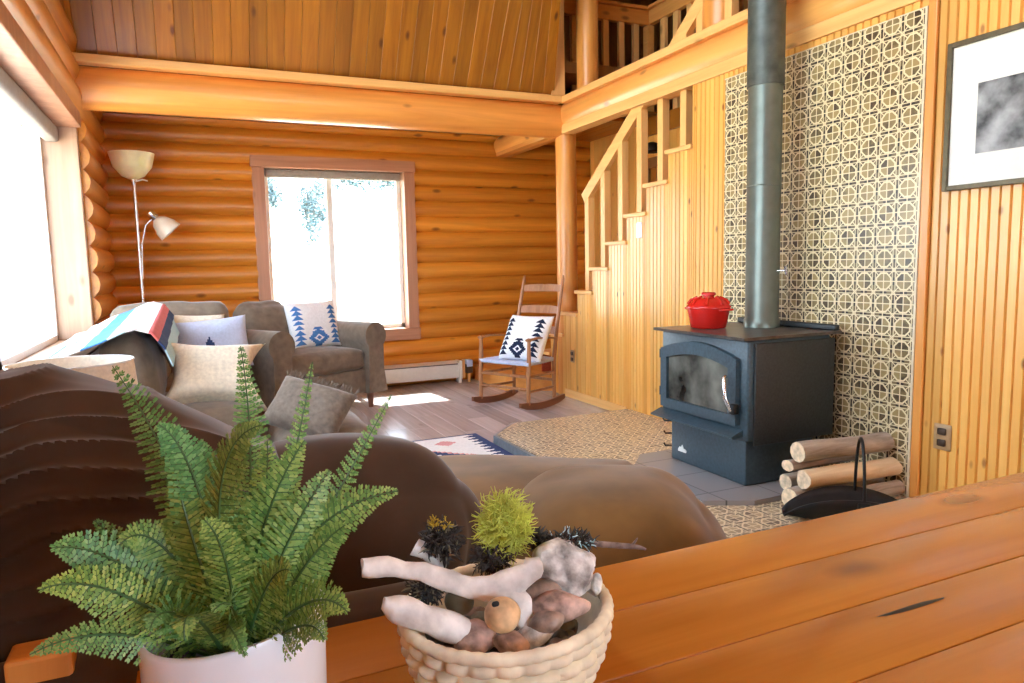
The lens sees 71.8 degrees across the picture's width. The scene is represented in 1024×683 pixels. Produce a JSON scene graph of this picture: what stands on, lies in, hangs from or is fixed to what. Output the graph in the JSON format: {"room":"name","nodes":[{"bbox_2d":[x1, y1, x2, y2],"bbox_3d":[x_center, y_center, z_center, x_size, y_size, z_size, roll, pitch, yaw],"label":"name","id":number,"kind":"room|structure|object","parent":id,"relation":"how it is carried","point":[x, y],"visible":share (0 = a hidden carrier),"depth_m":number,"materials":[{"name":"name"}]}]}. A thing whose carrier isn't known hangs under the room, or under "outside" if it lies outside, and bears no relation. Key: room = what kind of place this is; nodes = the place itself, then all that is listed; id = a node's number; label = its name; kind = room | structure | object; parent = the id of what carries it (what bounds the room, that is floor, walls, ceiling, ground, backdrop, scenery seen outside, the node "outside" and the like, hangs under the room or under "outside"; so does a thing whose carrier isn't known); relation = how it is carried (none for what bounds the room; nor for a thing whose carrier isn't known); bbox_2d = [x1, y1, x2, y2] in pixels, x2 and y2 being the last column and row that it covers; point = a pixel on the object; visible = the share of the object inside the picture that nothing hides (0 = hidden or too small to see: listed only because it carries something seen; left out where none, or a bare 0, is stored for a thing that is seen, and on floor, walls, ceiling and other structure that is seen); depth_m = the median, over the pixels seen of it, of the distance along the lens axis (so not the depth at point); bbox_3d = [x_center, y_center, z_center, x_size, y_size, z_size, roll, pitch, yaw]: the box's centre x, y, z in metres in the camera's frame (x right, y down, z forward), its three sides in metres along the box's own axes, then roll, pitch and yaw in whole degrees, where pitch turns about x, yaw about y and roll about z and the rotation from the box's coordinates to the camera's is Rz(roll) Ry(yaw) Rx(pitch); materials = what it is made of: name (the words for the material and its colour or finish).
{"room":"cabin living room","nodes":[
{"label":"cabin living room","id":0,"kind":"room"},
{"bbox_2d":[2,0,117,340],"bbox_3d":[-1.784,-0.396,1.925,0.408,3.050,10.031,-4,7,-24],"label":"wall","id":1,"kind":"structure","parent":0,"point":[45,23],"depth_m":5.15,"materials":[{"name":"wood"}]},
{"bbox_2d":[0,0,102,370],"bbox_3d":[-2.494,-0.641,3.502,0.430,1.670,3.544,-4,7,-24],"label":"window","id":2,"kind":"structure","parent":1,"relation":"in","point":[48,120],"depth_m":4.98,"materials":[{"name":"brown wood"}]},
{"bbox_2d":[0,66,58,141],"bbox_3d":[-2.535,-1.304,3.418,0.090,0.108,3.420,-4,7,-24],"label":"roller blind","id":3,"kind":"object","parent":2,"relation":"attached to","point":[14,94],"depth_m":4.08,"materials":[{"name":"fabric"}]},
{"bbox_2d":[98,331,166,395],"bbox_3d":[-2.050,0.154,3.845,0.303,0.466,0.890,-4,7,-24],"label":"armrest","id":4,"kind":"object","parent":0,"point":[150,364],"depth_m":3.51,"materials":[{"name":"brown fabric"}]},
{"bbox_2d":[63,0,560,104],"bbox_3d":[0.885,-3.549,2.810,6.549,3.567,10.000,-4,7,-24],"label":"ceiling","id":5,"kind":"structure","parent":0,"point":[505,45],"depth_m":5.47,"materials":[{"name":"wood"}]},
{"bbox_2d":[551,0,564,95],"bbox_3d":[0.388,-3.430,6.292,0.135,2.424,0.045,-4,7,-24],"label":"board","id":6,"kind":"object","parent":5,"relation":"attached to","point":[559,89],"visible":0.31,"depth_m":6.38,"materials":[{"name":"brown wood"}]},
{"bbox_2d":[100,113,650,385],"bbox_3d":[-1.138,-0.929,7.557,6.600,2.823,0.250,-4,7,-24],"label":"wall","id":7,"kind":"structure","parent":0,"point":[485,221],"depth_m":7.37,"materials":[{"name":"wood"}]},
{"bbox_2d":[250,155,420,340],"bbox_3d":[-1.786,-0.915,7.267,1.630,1.870,0.245,-4,7,-24],"label":"window","id":8,"kind":"structure","parent":7,"relation":"in","point":[263,167],"depth_m":7.25,"materials":[{"name":"brown wood"}]},
{"bbox_2d":[264,169,400,180],"bbox_3d":[-1.794,-1.686,7.165,1.360,0.083,0.055,-4,7,-24],"label":"roller blind","id":9,"kind":"object","parent":8,"relation":"attached to","point":[328,175],"depth_m":7.14,"materials":[{"name":"fabric"}]},
{"bbox_2d":[103,73,656,141],"bbox_3d":[-0.772,-2.166,6.841,6.439,0.055,1.630,-4,7,-24],"label":"ceiling","id":10,"kind":"structure","parent":0,"point":[612,127],"depth_m":7.30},
{"bbox_2d":[259,378,608,442],"bbox_3d":[0.944,0.984,2.730,7.019,0.080,11.200,-4,7,-24],"label":"floor","id":11,"kind":"structure","parent":0,"point":[429,410],"depth_m":6.16,"materials":[{"name":"brown wood"}]},
{"bbox_2d":[4,634,78,682],"bbox_3d":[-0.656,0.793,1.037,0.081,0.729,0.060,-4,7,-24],"label":"chair","id":12,"kind":"object","parent":11,"relation":"on","point":[19,667],"visible":0.69,"depth_m":0.98,"materials":[{"name":"brown wood"}]},
{"bbox_2d":[107,150,179,302],"bbox_3d":[-3.137,-0.478,6.159,0.518,2.265,0.356,-4,7,-24],"label":"floor lamp","id":13,"kind":"object","parent":11,"relation":"on","point":[133,165],"visible":0.84,"depth_m":6.03,"materials":[{"name":"metal"}]},
{"bbox_2d":[147,210,158,220],"bbox_3d":[-3.084,-1.081,6.069,0.096,0.096,0.068,-4,7,-24],"label":"socket","id":14,"kind":"object","parent":13,"relation":"attached to","point":[153,216],"depth_m":6.05,"materials":[{"name":"metal"}]},
{"bbox_2d":[91,301,258,429],"bbox_3d":[-2.158,0.301,4.479,0.906,1.035,2.464,-4,7,-24],"label":"sofa","id":15,"kind":"object","parent":11,"relation":"on","point":[153,370],"visible":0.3,"depth_m":3.69,"materials":[{"name":"brown fabric"}]},
{"bbox_2d":[39,301,178,365],"bbox_3d":[-2.318,-0.067,4.136,0.647,0.250,2.084,-4,7,-24],"label":"blanket","id":16,"kind":"object","parent":15,"relation":"on","point":[153,318],"visible":0.92,"depth_m":3.91,"materials":[{"name":"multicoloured fabric"}]},
{"bbox_2d":[164,356,170,377],"bbox_3d":[-2.417,0.061,4.664,0.306,0.486,0.891,-4,7,-24],"label":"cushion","id":17,"kind":"object","parent":15,"relation":"on","point":[168,368],"depth_m":4.52,"materials":[{"name":"brown fabric"}]},
{"bbox_2d":[165,373,172,391],"bbox_3d":[-2.178,0.335,4.800,0.686,0.214,0.877,-4,7,-24],"label":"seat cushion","id":18,"kind":"object","parent":15,"relation":"on","point":[170,378],"depth_m":4.57,"materials":[{"name":"brown fabric"}]},
{"bbox_2d":[174,314,223,322],"bbox_3d":[-2.345,-0.005,5.260,0.419,0.413,0.162,-5,7,-31],"label":"throw pillow","id":19,"kind":"object","parent":15,"relation":"on","point":[177,318],"visible":0.12,"depth_m":5.23,"materials":[{"name":"beige fabric"}]},
{"bbox_2d":[165,392,258,429],"bbox_3d":[-1.812,0.415,3.991,0.687,0.214,0.874,-4,7,-24],"label":"seat cushion","id":20,"kind":"object","parent":15,"relation":"on","point":[223,411],"depth_m":3.71,"materials":[{"name":"brown fabric"}]},
{"bbox_2d":[157,342,267,410],"bbox_3d":[-1.668,0.196,3.934,0.629,0.412,0.348,-4,7,-26],"label":"throw pillow","id":21,"kind":"object","parent":15,"relation":"on","point":[201,373],"visible":0.68,"depth_m":3.83,"materials":[{"name":"beige fabric"}]},
{"bbox_2d":[175,315,253,364],"bbox_3d":[-2.141,0.023,5.071,0.523,0.404,0.180,-5,7,-31],"label":"throw pillow","id":22,"kind":"object","parent":15,"relation":"on","point":[231,330],"visible":0.39,"depth_m":5.03,"materials":[{"name":"fabric"}]},
{"bbox_2d":[233,300,387,411],"bbox_3d":[-1.907,0.126,6.265,0.991,0.989,1.222,3,8,37],"label":"armchair","id":23,"kind":"object","parent":11,"relation":"on","point":[358,363],"visible":0.6,"depth_m":6.07,"materials":[{"name":"brown fabric"}]},
{"bbox_2d":[233,300,288,332],"bbox_3d":[-2.182,-0.083,6.198,0.380,0.548,0.505,3,8,37],"label":"cushion","id":24,"kind":"object","parent":23,"relation":"on","point":[268,315],"depth_m":6.07,"materials":[{"name":"brown fabric"}]},
{"bbox_2d":[283,300,340,347],"bbox_3d":[-1.793,-0.151,6.369,0.500,0.423,0.213,-7,9,-44],"label":"throw pillow","id":25,"kind":"object","parent":23,"relation":"on","point":[311,324],"visible":0.96,"depth_m":6.29,"materials":[{"name":"white fabric"}]},
{"bbox_2d":[292,346,364,378],"bbox_3d":[-1.798,0.177,6.189,0.652,0.241,0.826,3,8,37],"label":"seat cushion","id":26,"kind":"object","parent":23,"relation":"on","point":[329,362],"depth_m":6.06,"materials":[{"name":"brown fabric"}]},
{"bbox_2d":[269,410,373,441],"bbox_3d":[-1.056,0.635,3.937,0.523,0.439,0.687,-4,7,-24],"label":"ottoman","id":27,"kind":"object","parent":11,"relation":"on","point":[351,423],"visible":0.11,"depth_m":3.77,"materials":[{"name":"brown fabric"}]},
{"bbox_2d":[259,368,359,434],"bbox_3d":[-1.058,0.332,3.714,0.474,0.357,0.267,0,6,8],"label":"throw pillow","id":28,"kind":"object","parent":27,"relation":"on","point":[328,408],"visible":0.84,"depth_m":3.64,"materials":[{"name":"beige fabric"}]},
{"bbox_2d":[0,363,726,682],"bbox_3d":[-0.351,0.473,1.891,2.061,1.029,1.506,-4,7,-24],"label":"sofa","id":29,"kind":"object","parent":11,"relation":"on","point":[70,458],"visible":0.27,"depth_m":1.21,"materials":[{"name":"brown leather"}]},
{"bbox_2d":[0,363,301,662],"bbox_3d":[-0.721,0.438,1.260,0.875,0.808,0.466,-4,7,-24],"label":"cushion","id":30,"kind":"object","parent":29,"relation":"on","point":[70,458],"depth_m":1.06,"materials":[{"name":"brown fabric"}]},
{"bbox_2d":[273,433,483,594],"bbox_3d":[-0.365,0.491,1.469,0.638,0.607,0.493,-4,7,-24],"label":"cushion","id":31,"kind":"object","parent":29,"relation":"on","point":[426,486],"depth_m":1.36,"materials":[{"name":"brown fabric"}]},
{"bbox_2d":[439,454,632,508],"bbox_3d":[-0.023,0.571,2.253,0.972,0.299,0.888,-1,6,3],"label":"seat cushion","id":32,"kind":"object","parent":29,"relation":"on","point":[479,472],"depth_m":2.33,"materials":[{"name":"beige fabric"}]},
{"bbox_2d":[384,360,462,383],"bbox_3d":[-1.147,0.362,7.423,1.290,0.240,0.135,-4,7,-24],"label":"baseboard heater","id":33,"kind":"object","parent":11,"relation":"on","point":[400,373],"visible":0.48,"depth_m":7.47,"materials":[{"name":"beige metal"}]},
{"bbox_2d":[413,433,512,455],"bbox_3d":[-0.279,0.812,4.140,0.962,0.007,2.095,-4,7,-24],"label":"area rug","id":34,"kind":"object","parent":11,"relation":"on","point":[467,444],"visible":0.12,"depth_m":4.92,"materials":[{"name":"white fabric"}]},
{"bbox_2d":[462,359,472,381],"bbox_3d":[-0.487,0.315,7.681,0.110,0.250,0.083,-4,7,-24],"label":"stand","id":35,"kind":"object","parent":11,"relation":"on","point":[467,364],"visible":1,"depth_m":7.65,"materials":[{"name":"brown wood"}]},
{"bbox_2d":[474,363,551,390],"bbox_3d":[0.482,0.340,7.678,1.490,0.160,1.090,-4,7,-24],"label":"stair landing","id":36,"kind":"structure","parent":11,"relation":"on","point":[535,369],"depth_m":7.26,"materials":[{"name":"brown wood"}]},
{"bbox_2d":[541,0,738,370],"bbox_3d":[1.426,-1.315,5.771,1.135,3.498,3.388,-4,7,-24],"label":"staircase","id":37,"kind":"structure","parent":36,"relation":"on","point":[638,116],"depth_m":5.55,"materials":[{"name":"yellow wood"}]},
{"bbox_2d":[472,275,564,409],"bbox_3d":[0.080,-0.009,6.340,0.598,1.154,0.716,4,8,40],"label":"rocking chair","id":38,"kind":"object","parent":11,"relation":"on","point":[555,399],"visible":0.73,"depth_m":6.34,"materials":[{"name":"brown wood"}]},
{"bbox_2d":[498,315,553,362],"bbox_3d":[0.123,-0.031,6.272,0.480,0.385,0.265,4,8,40],"label":"throw pillow","id":39,"kind":"object","parent":38,"relation":"on","point":[520,328],"visible":0.95,"depth_m":6.19,"materials":[{"name":"white fabric"}]},
{"bbox_2d":[555,134,577,393],"bbox_3d":[0.527,-0.718,6.751,0.199,2.460,0.199,-4,7,-24],"label":"log post","id":40,"kind":"object","parent":11,"relation":"on","point":[565,144],"visible":0.7,"depth_m":6.63,"materials":[{"name":"brown wood"}]},
{"bbox_2d":[494,135,554,157],"bbox_3d":[0.159,-2.089,7.227,0.230,0.230,1.250,-4,7,-24],"label":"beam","id":41,"kind":"structure","parent":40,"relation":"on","point":[504,146],"depth_m":7.32,"materials":[{"name":"brown wood"}]},
{"bbox_2d":[136,472,1023,682],"bbox_3d":[0.915,0.753,1.139,2.700,0.721,0.878,-4,7,-24],"label":"wooden table","id":42,"kind":"object","parent":11,"relation":"on","point":[926,588],"visible":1,"depth_m":1.08,"materials":[{"name":"brown wood"}]},
{"bbox_2d":[29,346,398,682],"bbox_3d":[-0.271,0.239,0.714,0.315,0.441,0.314,-2,6,-10],"label":"potted fern","id":43,"kind":"object","parent":42,"relation":"on","point":[252,613],"visible":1,"depth_m":0.65,"materials":[{"name":"green plant"}]},
{"bbox_2d":[137,580,326,682],"bbox_3d":[-0.273,0.360,0.711,0.173,0.202,0.173,-4,7,-24],"label":"pot","id":44,"kind":"object","parent":43,"relation":"attached to","point":[273,657],"depth_m":0.64,"materials":[{"name":"white ceramic"}]},
{"bbox_2d":[397,559,613,682],"bbox_3d":[-0.006,0.379,0.890,0.274,0.112,0.255,-4,7,-24],"label":"straw basket","id":45,"kind":"object","parent":42,"relation":"on","point":[578,658],"visible":0.54,"depth_m":0.79,"materials":[{"name":"wicker"}]},
{"bbox_2d":[410,539,448,593],"bbox_3d":[-0.089,0.295,0.893,0.087,0.084,0.032,1,7,22],"label":"driftwood","id":46,"kind":"object","parent":45,"relation":"in","point":[417,548],"visible":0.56,"depth_m":0.89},
{"bbox_2d":[418,514,466,567],"bbox_3d":[-0.088,0.255,0.900,0.062,0.072,0.059,-1,6,2],"label":"lichen","id":47,"kind":"object","parent":46,"relation":"on","point":[442,540],"visible":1,"depth_m":0.89},
{"bbox_2d":[427,514,453,530],"bbox_3d":[-0.090,0.232,0.900,0.033,0.025,0.028,0,6,14],"label":"lichen","id":48,"kind":"object","parent":47,"relation":"on","point":[436,524],"visible":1,"depth_m":0.90},
{"bbox_2d":[425,633,444,644],"bbox_3d":[-0.089,0.348,0.861,0.044,0.045,0.038,4,8,41],"label":"rock","id":49,"kind":"object","parent":45,"relation":"in","point":[428,637],"visible":0.12,"depth_m":0.85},
{"bbox_2d":[401,580,444,605],"bbox_3d":[-0.108,0.305,0.861,0.055,0.050,0.054,-4,7,-24],"label":"lichen","id":50,"kind":"object","parent":49,"relation":"on","point":[420,590],"visible":0.8,"depth_m":0.85},
{"bbox_2d":[381,595,494,646],"bbox_3d":[-0.083,0.333,0.828,0.136,0.082,0.039,-3,6,-12],"label":"driftwood","id":51,"kind":"object","parent":45,"relation":"in","point":[444,625],"visible":0.84,"depth_m":0.81,"materials":[{"name":"wood"}]},
{"bbox_2d":[361,556,543,628],"bbox_3d":[-0.071,0.303,0.854,0.220,0.096,0.042,-1,6,-3],"label":"driftwood","id":52,"kind":"object","parent":45,"relation":"in","point":[513,583],"visible":0.84,"depth_m":0.84,"materials":[{"name":"wood"}]},
{"bbox_2d":[466,540,516,575],"bbox_3d":[-0.025,0.274,0.890,0.066,0.056,0.055,-2,6,-7],"label":"lichen","id":53,"kind":"object","parent":52,"relation":"on","point":[487,562],"visible":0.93,"depth_m":0.88},
{"bbox_2d":[467,486,537,568],"bbox_3d":[-0.010,0.235,0.900,0.088,0.103,0.075,0,6,12],"label":"moss tuft","id":54,"kind":"object","parent":53,"relation":"on","point":[505,521],"visible":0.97,"depth_m":0.89,"materials":[{"name":"plant"}]},
{"bbox_2d":[444,593,473,614],"bbox_3d":[-0.066,0.322,0.880,0.037,0.038,0.037,-4,7,-24],"label":"rock","id":55,"kind":"object","parent":45,"relation":"in","point":[461,605],"visible":0.56,"depth_m":0.86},
{"bbox_2d":[453,618,495,652],"bbox_3d":[-0.044,0.353,0.835,0.054,0.049,0.050,0,6,7],"label":"rock","id":56,"kind":"object","parent":45,"relation":"in","point":[479,638],"visible":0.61,"depth_m":0.82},
{"bbox_2d":[484,596,520,633],"bbox_3d":[-0.011,0.313,0.815,0.041,0.044,0.040,-4,7,-24],"label":"wood knot","id":57,"kind":"object","parent":45,"relation":"in","point":[502,614],"visible":1,"depth_m":0.80,"materials":[{"name":"brown wood"}]},
{"bbox_2d":[443,606,577,652],"bbox_3d":[-0.004,0.385,0.893,0.187,0.059,0.173,-4,7,-24],"label":"pebble bed","id":58,"kind":"object","parent":45,"relation":"in","point":[568,629],"visible":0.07,"depth_m":0.89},
{"bbox_2d":[492,630,530,652],"bbox_3d":[-0.001,0.354,0.825,0.041,0.032,0.040,-4,7,-24],"label":"rock","id":59,"kind":"object","parent":45,"relation":"in","point":[514,641],"visible":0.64,"depth_m":0.81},
{"bbox_2d":[518,626,553,649],"bbox_3d":[0.021,0.352,0.840,0.062,0.040,0.036,-1,6,-2],"label":"rock","id":60,"kind":"object","parent":45,"relation":"in","point":[536,639],"visible":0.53,"depth_m":0.83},
{"bbox_2d":[526,578,561,598],"bbox_3d":[0.029,0.315,0.884,0.066,0.037,0.044,2,7,25],"label":"rock","id":61,"kind":"object","parent":45,"relation":"in","point":[540,586],"visible":0.35,"depth_m":0.87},
{"bbox_2d":[527,610,563,632],"bbox_3d":[0.040,0.335,0.845,0.046,0.033,0.041,-4,7,-24],"label":"rock","id":62,"kind":"object","parent":45,"relation":"in","point":[544,621],"visible":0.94,"depth_m":0.83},
{"bbox_2d":[532,589,590,623],"bbox_3d":[0.056,0.323,0.866,0.075,0.042,0.057,3,7,33],"label":"rock","id":63,"kind":"object","parent":45,"relation":"in","point":[572,606],"visible":0.83,"depth_m":0.85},
{"bbox_2d":[532,537,595,596],"bbox_3d":[0.063,0.289,0.902,0.087,0.080,0.062,0,6,9],"label":"rock","id":64,"kind":"object","parent":45,"relation":"in","point":[565,564],"visible":0.73,"depth_m":0.88,"materials":[{"name":"stone"}]},
{"bbox_2d":[524,526,553,551],"bbox_3d":[0.034,0.257,0.919,0.040,0.036,0.042,1,7,19],"label":"lichen","id":65,"kind":"object","parent":64,"relation":"on","point":[541,536],"visible":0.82,"depth_m":0.91,"materials":[{"name":"black plant"}]},
{"bbox_2d":[538,538,645,549],"bbox_3d":[0.102,0.263,0.920,0.144,0.020,0.009,-1,6,0],"label":"twig","id":66,"kind":"object","parent":45,"relation":"in","point":[603,544],"visible":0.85,"depth_m":0.92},
{"bbox_2d":[546,526,599,551],"bbox_3d":[0.078,0.260,0.918,0.072,0.041,0.041,-1,6,3],"label":"lichen","id":67,"kind":"object","parent":66,"relation":"attached to","point":[572,536],"visible":0.74,"depth_m":0.91,"materials":[{"name":"plant"}]},
{"bbox_2d":[587,573,601,596],"bbox_3d":[0.107,0.313,0.909,0.023,0.032,0.024,-4,7,-24],"label":"rock","id":68,"kind":"object","parent":45,"relation":"on","point":[596,583],"visible":0.8,"depth_m":0.90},
{"bbox_2d":[493,409,909,537],"bbox_3d":[1.009,0.765,4.067,1.315,0.066,3.210,-4,7,-24],"label":"hearth","id":69,"kind":"object","parent":11,"relation":"on","point":[625,434],"visible":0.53,"depth_m":4.73,"materials":[{"name":"tile"}]},
{"bbox_2d":[635,449,816,505],"bbox_3d":[1.198,0.726,3.964,0.920,0.025,0.964,-4,7,-24],"label":"hearth pad","id":70,"kind":"object","parent":69,"relation":"on","point":[711,489],"visible":0.4,"depth_m":3.66,"materials":[{"name":"tile"}]},
{"bbox_2d":[651,317,841,485],"bbox_3d":[1.277,0.302,3.985,0.706,0.808,0.764,-4,7,-24],"label":"wood stove","id":71,"kind":"object","parent":70,"relation":"on","point":[736,398],"visible":1,"depth_m":3.70,"materials":[{"name":"metal"}]},
{"bbox_2d":[685,292,733,328],"bbox_3d":[1.127,-0.182,4.055,0.252,0.204,0.266,0,6,9],"label":"pot","id":72,"kind":"object","parent":71,"relation":"on","point":[706,311],"visible":1,"depth_m":3.97,"materials":[{"name":"red ceramic"}]},
{"bbox_2d":[744,0,787,327],"bbox_3d":[1.384,-2.230,3.805,0.198,4.319,0.219,-1,6,-3],"label":"stovepipe","id":73,"kind":"object","parent":71,"relation":"on","point":[766,33],"visible":1,"depth_m":3.88,"materials":[{"name":"metal"}]},
{"bbox_2d":[779,462,848,488],"bbox_3d":[1.596,0.695,3.658,0.480,0.083,0.086,-4,7,-24],"label":"firewood","id":74,"kind":"object","parent":70,"relation":"on","point":[787,480],"visible":0.17,"depth_m":3.55,"materials":[{"name":"beige wood"}]},
{"bbox_2d":[781,477,884,504],"bbox_3d":[1.590,0.729,3.491,0.590,0.106,0.106,-4,7,-24],"label":"firewood","id":75,"kind":"object","parent":69,"relation":"on","point":[788,494],"visible":0.16,"depth_m":3.40,"materials":[{"name":"beige wood"}]},
{"bbox_2d":[797,457,902,488],"bbox_3d":[1.649,0.642,3.444,0.573,0.100,0.092,-3,7,-20],"label":"firewood","id":76,"kind":"object","parent":75,"relation":"on","point":[840,473],"visible":0.94,"depth_m":3.40,"materials":[{"name":"brown wood"}]},
{"bbox_2d":[782,455,854,471],"bbox_3d":[1.527,0.588,3.501,0.442,0.061,0.084,-4,7,-24],"label":"firewood","id":77,"kind":"object","parent":76,"relation":"on","point":[788,465],"visible":0.66,"depth_m":3.43,"materials":[{"name":"beige wood"}]},
{"bbox_2d":[790,431,894,462],"bbox_3d":[1.629,0.517,3.478,0.568,0.106,0.102,-3,7,-20],"label":"firewood","id":78,"kind":"object","parent":76,"relation":"on","point":[816,449],"visible":0.96,"depth_m":3.42,"materials":[{"name":"beige wood"}]},
{"bbox_2d":[782,437,896,518],"bbox_3d":[1.520,0.619,3.154,0.582,0.397,0.224,1,6,16],"label":"carrier","id":79,"kind":"object","parent":69,"relation":"on","point":[816,503],"visible":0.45,"depth_m":3.21,"materials":[{"name":"black metal"}]},
{"bbox_2d":[861,480,904,496],"bbox_3d":[1.769,0.739,3.462,0.350,0.084,0.079,-4,7,-24],"label":"firewood","id":80,"kind":"object","parent":79,"relation":"in","point":[892,488],"visible":0.42,"depth_m":3.47,"materials":[{"name":"beige wood"}]},
{"bbox_3d":[-1.462,0.744,2.441,0.400,0.561,0.400,-4,7,-24],"label":"side table","id":81,"kind":"object","parent":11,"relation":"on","visible":0},
{"bbox_2d":[3,355,137,384],"bbox_3d":[-1.472,0.266,2.390,0.410,0.400,0.410,-4,7,-24],"label":"table lamp","id":82,"kind":"object","parent":81,"relation":"on","point":[100,366],"visible":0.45,"depth_m":2.42,"materials":[{"name":"beige fabric"}]},
{"bbox_2d":[564,0,657,66],"bbox_3d":[1.151,-3.512,6.700,2.959,2.600,2.930,-4,7,-24],"label":"wall","id":83,"kind":"structure","parent":0,"point":[612,26],"depth_m":8.30,"materials":[{"name":"wood"}]},
{"bbox_2d":[72,52,562,138],"bbox_3d":[-1.392,-1.941,5.760,4.000,0.345,0.340,-4,7,-24],"label":"beam","id":84,"kind":"structure","parent":83,"relation":"attached to","point":[101,89],"depth_m":5.53,"materials":[{"name":"brown wood"}]},
{"bbox_2d":[560,61,672,111],"bbox_3d":[-1.103,-2.318,7.265,6.600,0.600,2.700,-4,7,-24],"label":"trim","id":85,"kind":"structure","parent":83,"relation":"attached to","point":[570,67],"depth_m":6.65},
{"bbox_2d":[564,0,694,136],"bbox_3d":[1.996,-2.559,5.671,2.020,1.250,3.300,-4,7,-24],"label":"wall","id":86,"kind":"structure","parent":0,"point":[621,13],"depth_m":6.88,"materials":[{"name":"brown wood"}]},
{"bbox_2d":[590,127,679,266],"bbox_3d":[2.962,-0.566,3.929,0.030,2.660,9.786,-4,7,-24],"label":"wall","id":87,"kind":"structure","parent":0,"point":[598,148],"depth_m":7.82,"materials":[{"name":"brown wood"}]},
{"bbox_2d":[648,156,656,182],"bbox_3d":[1.568,-0.771,6.992,0.070,2.130,0.930,-4,7,-24],"label":"door","id":88,"kind":"structure","parent":87,"relation":"in","point":[652,162],"depth_m":7.14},
{"bbox_2d":[648,142,656,153],"bbox_3d":[1.382,-1.918,6.984,0.190,0.100,0.192,-4,7,-24],"label":"wall lamp","id":89,"kind":"object","parent":87,"relation":"attached to","point":[652,146],"visible":0.66,"depth_m":6.90,"materials":[{"name":"black metal"}]},
{"bbox_2d":[655,0,747,167],"bbox_3d":[3.806,-1.947,4.259,0.050,5.300,9.938,-4,7,-24],"label":"wall","id":90,"kind":"structure","parent":0,"point":[745,2],"depth_m":8.27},
{"bbox_2d":[551,0,1023,494],"bbox_3d":[2.163,-0.347,2.970,0.030,2.456,8.669,-4,7,-24],"label":"wall","id":91,"kind":"structure","parent":0,"point":[974,367],"depth_m":3.35,"materials":[{"name":"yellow wood"}]},
{"bbox_2d":[565,388,626,410],"bbox_3d":[0.725,0.530,6.268,0.014,0.075,1.040,-4,7,-24],"label":"baseboard","id":92,"kind":"structure","parent":91,"relation":"attached to","point":[610,406],"depth_m":6.26,"materials":[{"name":"brown wood"}]},
{"bbox_2d":[636,222,641,237],"bbox_3d":[0.980,-0.862,5.476,0.017,0.120,0.075,-4,7,-24],"label":"light switch","id":93,"kind":"object","parent":91,"relation":"attached to","point":[639,224],"visible":1,"depth_m":5.47,"materials":[{"name":"white plastic"}]},
{"bbox_2d":[561,0,922,133],"bbox_3d":[2.261,-1.702,2.750,0.276,0.320,8.430,-4,7,-24],"label":"beam","id":94,"kind":"structure","parent":91,"relation":"on","point":[720,48],"depth_m":4.74,"materials":[{"name":"brown wood"}]},
{"bbox_2d":[576,0,598,88],"bbox_3d":[0.658,-3.428,6.247,0.199,2.429,0.199,-4,7,-24],"label":"log post","id":95,"kind":"object","parent":94,"relation":"on","point":[586,10],"visible":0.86,"depth_m":6.25,"materials":[{"name":"brown wood"}]},
{"bbox_2d":[702,0,742,29],"bbox_3d":[1.381,-3.267,4.606,0.273,2.429,0.273,-4,7,-24],"label":"log post","id":96,"kind":"object","parent":94,"relation":"on","point":[713,11],"visible":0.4,"depth_m":4.63,"materials":[{"name":"brown wood"}]},
{"bbox_2d":[723,6,928,496],"bbox_3d":[1.666,-0.448,4.000,0.021,2.332,1.365,-4,7,-24],"label":"tile panel","id":97,"kind":"object","parent":91,"relation":"attached to","point":[854,103],"visible":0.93,"depth_m":3.69,"materials":[{"name":"tile"}]},
{"bbox_2d":[909,0,939,496],"bbox_3d":[1.957,-0.406,3.358,0.019,2.374,0.043,-4,7,-24],"label":"trim","id":98,"kind":"structure","parent":91,"relation":"attached to","point":[934,5],"depth_m":3.34,"materials":[{"name":"brown wood"}]},
{"bbox_2d":[933,423,951,451],"bbox_3d":[2.029,0.451,3.336,0.014,0.125,0.085,-4,7,-24],"label":"wall outlet","id":99,"kind":"object","parent":91,"relation":"attached to","point":[942,433],"visible":1,"depth_m":3.33,"materials":[{"name":"beige plastic"}]},
{"bbox_2d":[941,22,1023,191],"bbox_3d":[2.102,-0.984,2.931,0.028,0.650,0.622,-4,7,-24],"label":"framed picture","id":100,"kind":"object","parent":91,"relation":"attached to","point":[983,144],"visible":1,"depth_m":3.05,"materials":[{"name":"paper"}]},
{"bbox_2d":[975,72,1023,153],"bbox_3d":[2.100,-0.959,2.938,0.002,0.300,0.332,-4,7,-24],"label":"print","id":101,"kind":"object","parent":100,"relation":"attached to","point":[999,98],"depth_m":3.00},
{"label":"outside","id":102,"kind":"structure","parent":0,"visible":0},
{"bbox_2d":[0,246,399,355],"bbox_3d":[-2.382,-6.802,53.379,280.000,5.300,180.000,-4,7,-24],"label":"ground","id":103,"kind":"structure","parent":102,"point":[367,280],"depth_m":31.05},
{"bbox_2d":[268,177,283,252],"bbox_3d":[-19.449,-11.210,56.508,2.661,8.431,4.489,-4,7,-24],"label":"tree","id":104,"kind":"object","parent":103,"relation":"on","point":[273,194],"visible":0.3,"depth_m":56.34,"materials":[{"name":"green plant"}]},
{"bbox_2d":[293,179,333,246],"bbox_3d":[-18.772,-12.493,67.093,3.746,8.703,5.916,-4,7,-24],"label":"tree","id":105,"kind":"object","parent":103,"relation":"on","point":[308,205],"visible":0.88,"depth_m":66.50,"materials":[{"name":"green plant"}]},
{"bbox_2d":[332,179,383,250],"bbox_3d":[-13.041,-11.928,60.709,4.035,8.681,6.178,-7,8,-41],"label":"tree","id":106,"kind":"object","parent":103,"relation":"on","point":[353,183],"visible":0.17,"depth_m":60.45,"materials":[{"name":"green plant"}]},
{"bbox_2d":[376,181,394,248],"bbox_3d":[-11.224,-12.819,64.276,3.507,9.612,4.334,-3,6,-12],"label":"tree","id":107,"kind":"object","parent":103,"relation":"on","point":[390,184],"visible":0.1,"depth_m":64.32,"materials":[{"name":"green plant"}]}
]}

